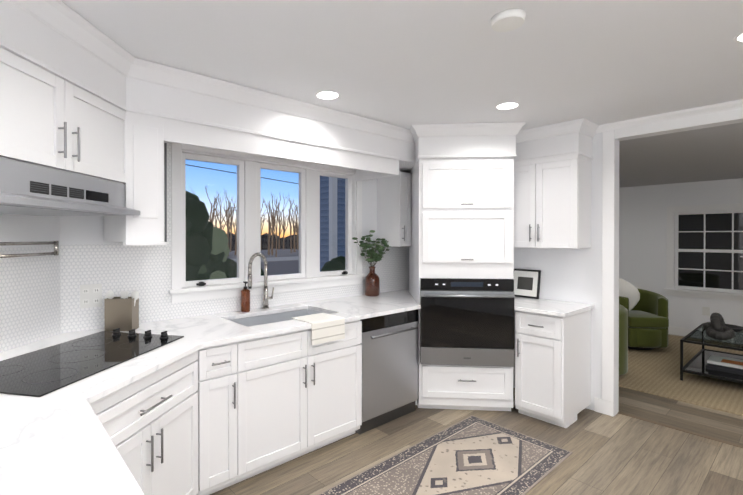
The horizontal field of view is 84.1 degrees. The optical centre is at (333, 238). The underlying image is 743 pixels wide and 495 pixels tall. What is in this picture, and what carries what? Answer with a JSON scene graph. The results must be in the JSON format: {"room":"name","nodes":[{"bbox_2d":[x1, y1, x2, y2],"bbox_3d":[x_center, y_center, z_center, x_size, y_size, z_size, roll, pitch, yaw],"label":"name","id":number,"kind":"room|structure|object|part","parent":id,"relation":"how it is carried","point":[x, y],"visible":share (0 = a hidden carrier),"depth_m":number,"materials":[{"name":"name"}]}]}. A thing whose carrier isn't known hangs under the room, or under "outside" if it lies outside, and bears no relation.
{"room":"kitchen","nodes":[
{"label":"kitchen","id":0,"kind":"room"},
{"bbox_2d":[0,214,59,247],"bbox_3d":[-1.774,0.270,1.849,0.150,2.440,1.452,0,0,5],"label":"wall","id":1,"kind":"structure","parent":0,"point":[19,228],"depth_m":2.24,"materials":[{"name":"white paint"}]},
{"bbox_2d":[0,246,59,352],"bbox_3d":[-1.691,0.327,1.888,0.007,0.555,1.144,0,0,5],"label":"wall tile","id":2,"kind":"structure","parent":1,"relation":"attached to","point":[29,299],"depth_m":2.23,"materials":[{"name":"white tile"}]},
{"bbox_2d":[0,241,58,257],"bbox_3d":[-1.618,0.103,2.042,0.465,0.217,0.448,0,0,-40],"label":"pot filler","id":3,"kind":"object","parent":2,"relation":"attached to","point":[56,249],"visible":1,"depth_m":2.17,"materials":[{"name":"silver metal"}]},
{"bbox_2d":[60,142,408,290],"bbox_3d":[-0.344,0.261,3.661,4.020,2.440,0.150,0,0,-40],"label":"wall","id":4,"kind":"structure","parent":0,"point":[81,229],"depth_m":2.60,"materials":[{"name":"white paint"}]},
{"bbox_2d":[60,143,406,333],"bbox_3d":[-0.416,-0.036,3.493,3.205,1.265,0.009,0,0,-40],"label":"wall tile","id":5,"kind":"structure","parent":4,"relation":"attached to","point":[144,271],"depth_m":2.80,"materials":[{"name":"white tile"}]},
{"bbox_2d":[80,284,101,308],"bbox_3d":[-1.514,0.359,2.562,0.120,0.145,0.008,0,0,-40],"label":"electrical outlet","id":6,"kind":"object","parent":5,"relation":"attached to","point":[90,295],"visible":1,"depth_m":2.56,"materials":[{"name":"white plastic"}]},
{"bbox_2d":[168,143,364,302],"bbox_3d":[-0.456,-0.128,3.509,1.895,1.160,0.155,0,0,-40],"label":"kitchen window","id":7,"kind":"structure","parent":4,"relation":"in","point":[309,275],"depth_m":3.36,"materials":[{"name":"white wood"}]},
{"label":"glass","id":8,"kind":"part","parent":7,"relation":"part of","materials":[{"name":"clear glass"}]},
{"bbox_2d":[236,308,307,327],"bbox_3d":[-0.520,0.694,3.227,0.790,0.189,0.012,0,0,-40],"label":"sink","id":9,"kind":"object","parent":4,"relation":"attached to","point":[273,318],"depth_m":3.19,"materials":[{"name":"grey metal"}]},
{"bbox_2d":[0,0,603,247],"bbox_3d":[0.003,-0.467,2.710,4.464,0.970,1.742,0,0,-40],"label":"upper cabinet","id":10,"kind":"object","parent":4,"relation":"attached to","point":[73,100],"depth_m":2.65,"materials":[{"name":"white wood"}]},
{"bbox_2d":[0,157,139,215],"bbox_3d":[-1.385,-0.204,1.770,0.629,0.169,0.910,0,0,5],"label":"range hood","id":11,"kind":"object","parent":10,"relation":"attached to","point":[27,189],"visible":0.96,"depth_m":1.72,"materials":[{"name":"silver metal"}]},
{"bbox_3d":[1.371,-0.809,1.086,4.466,0.269,4.870,0,0,-40],"label":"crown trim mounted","id":12,"kind":"part","parent":10,"relation":"part of","materials":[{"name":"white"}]},
{"bbox_3d":[0.723,-0.288,4.047,0.169,0.735,0.056,0,0,-40],"label":"cab door","id":13,"kind":"part","parent":10,"relation":"part of","materials":[{"name":"white wood"}]},
{"bbox_2d":[0,316,491,494],"bbox_3d":[-0.579,0.592,1.314,1.766,0.030,3.122,0,0,-40],"label":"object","id":14,"kind":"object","parent":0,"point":[220,405],"depth_m":2.21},
{"bbox_2d":[0,328,183,396],"bbox_3d":[-1.235,0.552,1.990,0.555,0.042,0.915,0,0,13],"label":"cooktop","id":15,"kind":"object","parent":14,"relation":"in","point":[42,372],"visible":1,"depth_m":1.91,"materials":[{"name":"black glass"}]},
{"bbox_2d":[104,290,138,330],"bbox_3d":[-1.315,0.447,2.564,0.211,0.247,0.100,0,0,-2],"label":"utensil holder","id":16,"kind":"object","parent":14,"relation":"on","point":[122,312],"visible":0.94,"depth_m":2.52,"materials":[{"name":"beige"}]},
{"bbox_2d":[240,281,250,311],"bbox_3d":[-0.682,0.451,3.186,0.078,0.233,0.078,0,0,-40],"label":"soap dispenser","id":17,"kind":"object","parent":14,"relation":"on","point":[245,299],"visible":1,"depth_m":3.16,"materials":[{"name":"orange glass"}]},
{"bbox_2d":[248,252,273,308],"bbox_3d":[-0.575,0.339,3.248,0.263,0.457,0.110,0,0,-40],"label":"faucet","id":18,"kind":"object","parent":14,"relation":"on","point":[265,294],"depth_m":3.29,"materials":[{"name":"silver metal"}]},
{"bbox_2d":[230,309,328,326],"bbox_3d":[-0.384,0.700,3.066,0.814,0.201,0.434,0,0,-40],"label":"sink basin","id":19,"kind":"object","parent":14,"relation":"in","point":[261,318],"depth_m":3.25,"materials":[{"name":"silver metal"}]},
{"bbox_2d":[291,313,344,344],"bbox_3d":[-0.108,0.636,2.909,0.290,0.148,0.246,0,0,-40],"label":"towel","id":20,"kind":"object","parent":14,"relation":"hanging from","point":[325,327],"visible":0.89,"depth_m":2.84,"materials":[{"name":"beige fabric"}]},
{"bbox_2d":[60,0,742,129],"bbox_3d":[1.016,-0.988,1.264,5.020,0.080,6.000,0,0,-40],"label":"ceiling","id":21,"kind":"structure","parent":0,"point":[407,64],"depth_m":2.10,"materials":[{"name":"white paint"}]},
{"bbox_2d":[315,90,339,99],"bbox_3d":[-0.037,-0.952,2.723,0.170,0.005,0.170,0,0,-40],"label":"recessed light","id":22,"kind":"object","parent":21,"relation":"in","point":[327,95],"visible":1,"depth_m":2.72,"materials":[{"name":"white"}]},
{"bbox_2d":[495,102,519,109],"bbox_3d":[1.251,-0.953,2.947,0.170,0.005,0.170,0,0,-40],"label":"recessed light","id":23,"kind":"object","parent":21,"relation":"in","point":[506,105],"visible":1,"depth_m":2.93,"materials":[{"name":"white"}]},
{"bbox_2d":[490,9,525,31],"bbox_3d":[0.751,-0.935,1.762,0.140,0.030,0.140,0,0,-40],"label":"smoke detector","id":24,"kind":"object","parent":21,"relation":"attached to","point":[507,20],"visible":1,"depth_m":1.74,"materials":[{"name":"white plastic"}]},
{"bbox_2d":[733,32,742,42],"bbox_3d":[1.969,-0.948,1.896,0.170,0.005,0.170,0,0,-40],"label":"recessed light","id":25,"kind":"object","parent":21,"relation":"in","point":[738,38],"visible":1,"depth_m":1.94,"materials":[{"name":"white"}]},
{"bbox_2d":[210,334,742,494],"bbox_3d":[2.492,1.515,2.845,9.300,0.060,6.500,0,0,-40],"label":"floor","id":26,"kind":"structure","parent":0,"point":[618,454],"depth_m":2.86,"materials":[{"name":"brown wood"}]},
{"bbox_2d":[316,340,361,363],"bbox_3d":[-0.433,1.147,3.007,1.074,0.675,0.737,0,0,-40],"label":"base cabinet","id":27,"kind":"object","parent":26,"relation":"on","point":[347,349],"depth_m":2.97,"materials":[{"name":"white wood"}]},
{"bbox_2d":[355,309,417,433],"bbox_3d":[0.287,1.040,3.501,0.659,0.880,0.669,0,0,-40],"label":"dishwasher","id":28,"kind":"object","parent":26,"relation":"on","point":[389,343],"visible":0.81,"depth_m":3.26,"materials":[{"name":"silver metal"}]},
{"bbox_2d":[296,296,419,319],"bbox_3d":[0.500,0.581,3.770,1.470,0.030,0.756,0,0,-40],"label":"countertop","id":29,"kind":"structure","parent":28,"relation":"on","point":[354,307],"depth_m":3.42,"materials":[{"name":"white stone"}]},
{"bbox_2d":[352,230,391,296],"bbox_3d":[0.386,0.242,3.993,0.583,0.644,0.228,0,0,-40],"label":"vase","id":30,"kind":"object","parent":29,"relation":"on","point":[372,283],"visible":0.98,"depth_m":3.99,"materials":[{"name":"brown glass"}]},
{"bbox_2d":[317,415,572,494],"bbox_3d":[0.603,1.482,2.450,2.100,0.007,0.770,0,0,-40],"label":"kitchen rug","id":31,"kind":"object","parent":26,"relation":"on","point":[472,455],"visible":1,"depth_m":2.66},
{"bbox_2d":[412,244,543,410],"bbox_3d":[1.339,0.262,3.670,1.167,2.438,0.563,0,0,-40],"label":"tall cabinet","id":32,"kind":"object","parent":26,"relation":"on","point":[445,267],"depth_m":3.48,"materials":[{"name":"white wood"}]},
{"bbox_2d":[420,278,514,366],"bbox_3d":[1.123,0.704,3.432,0.765,0.727,0.113,0,0,5],"label":"oven","id":33,"kind":"object","parent":32,"relation":"in","point":[465,322],"depth_m":3.44,"materials":[{"name":"black"}]},
{"bbox_2d":[512,312,590,427],"bbox_3d":[1.874,1.040,3.489,0.607,0.884,0.378,0,0,-40],"label":"base cabinet","id":34,"kind":"object","parent":26,"relation":"on","point":[553,368],"depth_m":3.30,"materials":[{"name":"white wood"}]},
{"bbox_2d":[516,300,594,315],"bbox_3d":[1.678,0.581,3.701,0.632,0.030,1.010,0,0,-40],"label":"countertop","id":35,"kind":"structure","parent":34,"relation":"on","point":[545,307],"depth_m":3.37,"materials":[{"name":"white stone"}]},
{"bbox_2d":[514,269,540,298],"bbox_3d":[1.842,0.430,3.927,0.017,0.270,0.265,11,-7,-40],"label":"picture frame","id":36,"kind":"object","parent":35,"relation":"on","point":[526,283],"visible":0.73,"depth_m":3.91,"materials":[{"name":"black"}]},
{"bbox_2d":[618,412,742,447],"bbox_3d":[3.260,1.484,2.500,0.040,0.004,2.584,0,0,-40],"label":"threshold","id":37,"kind":"object","parent":26,"relation":"on","point":[690,432],"depth_m":3.16,"materials":[{"name":"brown wood"}]},
{"bbox_2d":[619,335,742,415],"bbox_3d":[4.159,1.468,4.902,3.040,0.012,4.600,0,0,-40],"label":"living room rug","id":38,"kind":"object","parent":26,"relation":"on","point":[655,371],"visible":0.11,"depth_m":4.21,"materials":[{"name":"beige carpet"}]},
{"bbox_2d":[619,304,627,375],"bbox_3d":[2.786,1.082,4.505,0.755,0.764,0.744,0,0,-25],"label":"chair","id":39,"kind":"object","parent":38,"relation":"on","point":[623,340],"visible":0.1,"depth_m":4.18,"materials":[{"name":"green fabric"}]},
{"bbox_2d":[619,279,668,349],"bbox_3d":[4.076,1.010,5.587,0.744,0.898,0.756,0,0,5],"label":"chair","id":40,"kind":"object","parent":38,"relation":"on","point":[648,322],"visible":0.65,"depth_m":5.29,"materials":[{"name":"green fabric"}]},
{"bbox_2d":[619,279,639,310],"bbox_3d":[3.965,0.798,5.703,0.500,0.500,0.175,-15,-24,42],"label":"pillow","id":41,"kind":"object","parent":40,"relation":"on","point":[626,289],"depth_m":5.57,"materials":[{"name":"white fabric"}]},
{"bbox_2d":[680,313,742,383],"bbox_3d":[4.287,1.131,4.361,1.240,0.667,0.710,0,0,-40],"label":"coffee table","id":42,"kind":"object","parent":38,"relation":"on","point":[717,331],"visible":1,"depth_m":4.25,"materials":[{"name":"black metal"}]},
{"bbox_3d":[4.287,1.051,4.360,1.194,0.010,0.664,0,0,-40],"label":"glass","id":43,"kind":"part","parent":42,"relation":"part of","materials":[{"name":"clear glass"}]},
{"bbox_2d":[703,323,742,331],"bbox_3d":[4.499,1.024,4.729,0.350,0.035,0.350,0,0,-40],"label":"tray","id":44,"kind":"object","parent":42,"relation":"on","point":[736,328],"depth_m":4.71,"materials":[{"name":"black"}]},
{"bbox_2d":[513,119,742,415],"bbox_3d":[2.929,0.265,2.802,0.120,2.440,5.680,0,0,-40],"label":"wall","id":45,"kind":"structure","parent":0,"point":[570,275],"depth_m":3.53,"materials":[{"name":"white paint"}]},
{"bbox_2d":[594,397,613,412],"bbox_3d":[1.632,1.417,4.454,0.015,0.120,2.450,0,0,-40],"label":"baseboard","id":46,"kind":"structure","parent":45,"relation":"attached to","point":[602,406],"depth_m":3.45,"materials":[{"name":"white wood"}]},
{"bbox_2d":[602,108,742,401],"bbox_3d":[3.165,0.297,2.415,0.016,2.380,2.754,0,0,-40],"label":"door frame","id":47,"kind":"structure","parent":45,"relation":"attached to","point":[608,214],"depth_m":3.42,"materials":[{"name":"white wood"}]},
{"bbox_2d":[619,178,742,328],"bbox_3d":[5.823,0.317,5.645,0.150,2.310,6.500,0,0,-40],"label":"wall","id":48,"kind":"structure","parent":0,"point":[643,237],"depth_m":6.38,"materials":[{"name":"white paint"}]},
{"bbox_2d":[668,326,693,335],"bbox_3d":[5.759,1.412,5.595,0.018,0.120,6.100,0,0,-40],"label":"baseboard","id":49,"kind":"structure","parent":48,"relation":"attached to","point":[671,330],"depth_m":6.21,"materials":[{"name":"white"}]},
{"bbox_2d":[664,203,742,300],"bbox_3d":[5.623,0.191,5.773,0.130,1.360,1.495,0,0,-40],"label":"living room window","id":50,"kind":"structure","parent":48,"relation":"in","point":[709,251],"depth_m":6.01,"materials":[{"name":"white"}]},
{"bbox_3d":[5.662,0.186,5.805,0.006,1.130,1.235,0,0,-40],"label":"glass","id":51,"kind":"part","parent":50,"relation":"part of","materials":[{"name":"black glass"}]},
{"bbox_2d":[702,307,709,315],"bbox_3d":[5.441,1.060,5.980,0.006,0.120,0.080,0,0,-40],"label":"outlet","id":52,"kind":"object","parent":48,"relation":"attached to","point":[705,310],"visible":1,"depth_m":5.97,"materials":[{"name":"white"}]},
{"bbox_2d":[619,122,742,187],"bbox_3d":[4.412,-0.938,4.450,4.280,0.210,6.500,0,0,-40],"label":"ceiling","id":53,"kind":"structure","parent":0,"point":[708,154],"depth_m":4.21,"materials":[{"name":"grey paint"}]},
{"label":"outside","id":54,"kind":"structure","parent":0,"visible":0},
{"bbox_2d":[185,160,344,280],"bbox_3d":[-7.213,-16.250,53.487,230.000,45.000,84.400,0,0,-40],"label":"scenery","id":55,"kind":"structure","parent":54,"point":[270,213],"depth_m":44.66,"materials":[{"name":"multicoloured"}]}
]}

